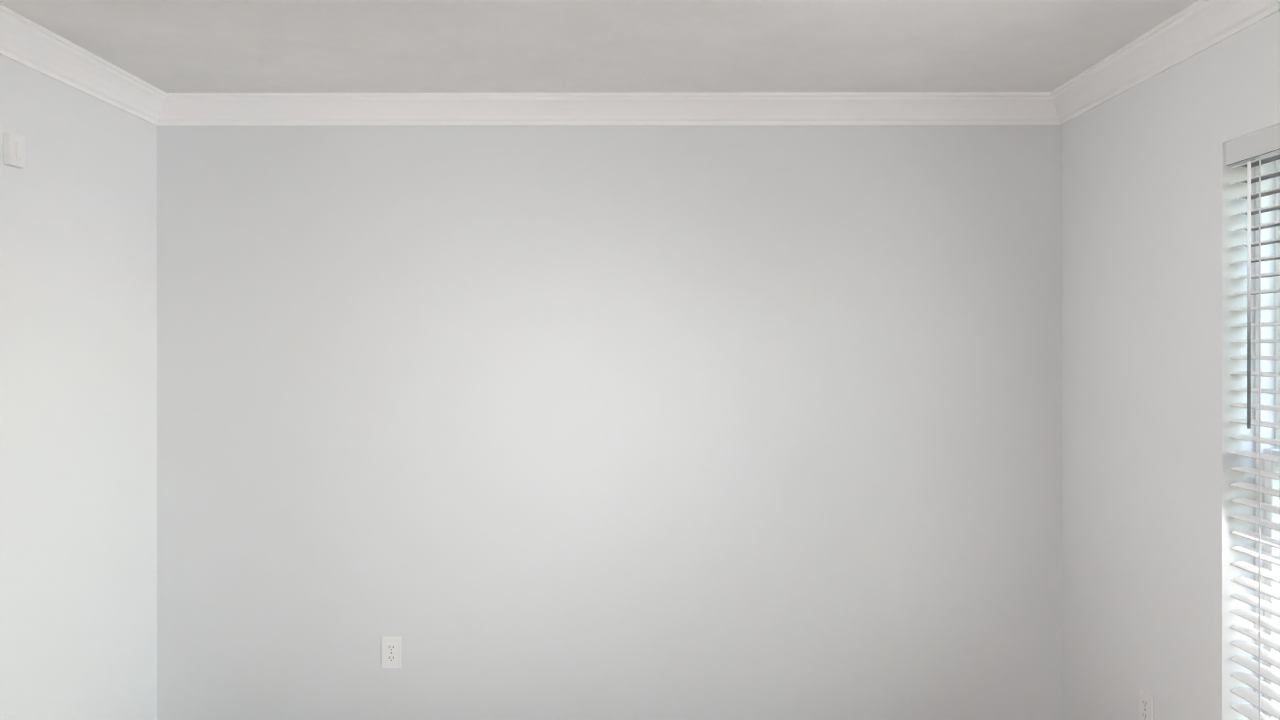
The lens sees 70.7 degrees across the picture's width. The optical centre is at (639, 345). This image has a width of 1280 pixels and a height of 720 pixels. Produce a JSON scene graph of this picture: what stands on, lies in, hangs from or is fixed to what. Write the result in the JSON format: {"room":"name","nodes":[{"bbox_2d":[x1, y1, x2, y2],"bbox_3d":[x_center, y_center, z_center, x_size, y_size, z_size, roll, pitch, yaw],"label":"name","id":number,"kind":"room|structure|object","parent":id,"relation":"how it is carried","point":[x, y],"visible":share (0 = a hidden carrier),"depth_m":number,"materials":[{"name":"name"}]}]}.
{"room":"empty room","nodes":[
{"label":"empty room","id":0,"kind":"room"},
{"bbox_2d":[0,54,157,719],"bbox_3d":[-1.851,0.305,2.886,0.130,2.440,0.909,0,0,0],"label":"wall","id":1,"kind":"structure","parent":0,"point":[78,601],"depth_m":2.86,"materials":[{"name":"white paint"}]},
{"bbox_2d":[3,132,25,168],"bbox_3d":[-1.774,-0.554,2.560,0.024,0.090,0.060,0,0,0],"label":"switch box","id":2,"kind":"object","parent":1,"relation":"attached to","point":[14,150],"visible":1,"depth_m":2.55,"materials":[{"name":"white plastic"}]},
{"bbox_2d":[0,4,171,123],"bbox_3d":[-1.760,-0.864,2.807,0.101,0.100,0.906,0,0,0],"label":"crown molding","id":3,"kind":"structure","parent":1,"relation":"attached to","point":[23,41],"depth_m":2.80,"materials":[{"name":"white paint"}]},
{"bbox_2d":[0,0,1198,92],"bbox_3d":[-1.496,-0.971,0.213,6.405,0.120,6.568,0,0,0],"label":"ceiling","id":4,"kind":"structure","parent":0,"point":[547,45],"depth_m":2.72,"materials":[{"name":"paint"}]},
{"bbox_2d":[156,124,1061,719],"bbox_3d":[-1.567,0.305,3.419,6.245,2.440,0.160,0,0,0],"label":"wall","id":5,"kind":"structure","parent":0,"point":[624,421],"depth_m":3.33,"materials":[{"name":"white paint"}]},
{"bbox_2d":[382,636,401,667],"bbox_3d":[-0.918,1.133,3.333,0.070,0.115,0.007,0,0,0],"label":"outlet","id":6,"kind":"object","parent":5,"relation":"attached to","point":[391,651],"visible":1,"depth_m":3.33,"materials":[{"name":"white plastic"}]},
{"bbox_2d":[153,91,1048,125],"bbox_3d":[-0.165,-0.865,3.295,3.250,0.100,0.076,0,0,0],"label":"crown molding","id":7,"kind":"structure","parent":5,"relation":"attached to","point":[742,108],"depth_m":3.29,"materials":[{"name":"white paint"}]},
{"bbox_2d":[1061,10,1279,719],"bbox_3d":[1.626,0.309,0.205,0.160,2.440,6.568,0,0,0],"label":"wall","id":8,"kind":"structure","parent":0,"point":[1149,335],"depth_m":2.69,"materials":[{"name":"white paint"}]},
{"bbox_2d":[1138,685,1153,719],"bbox_3d":[1.550,1.114,2.762,0.007,0.115,0.070,0,0,0],"label":"outlet","id":9,"kind":"object","parent":8,"relation":"attached to","point":[1145,704],"visible":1,"depth_m":2.76,"materials":[{"name":"white plastic"}]},
{"bbox_2d":[1044,0,1279,124],"bbox_3d":[1.508,-0.861,0.274,0.076,0.100,6.108,0,0,0],"label":"crown molding","id":10,"kind":"structure","parent":8,"relation":"attached to","point":[1193,29],"depth_m":2.64,"materials":[{"name":"white paint"}]},
{"bbox_2d":[1255,149,1279,719],"bbox_3d":[1.669,0.316,1.541,0.075,1.709,1.724,0,0,0],"label":"window","id":11,"kind":"structure","parent":8,"relation":"in","point":[1272,332],"depth_m":2.38,"materials":[{"name":"white plastic"}]},
{"bbox_2d":[1225,124,1279,719],"bbox_3d":[1.582,0.314,1.541,0.071,1.704,1.716,0,0,0],"label":"window blind","id":12,"kind":"object","parent":11,"relation":"attached to","point":[1260,143],"visible":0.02,"depth_m":2.30,"materials":[{"name":"white plastic"}]}
]}

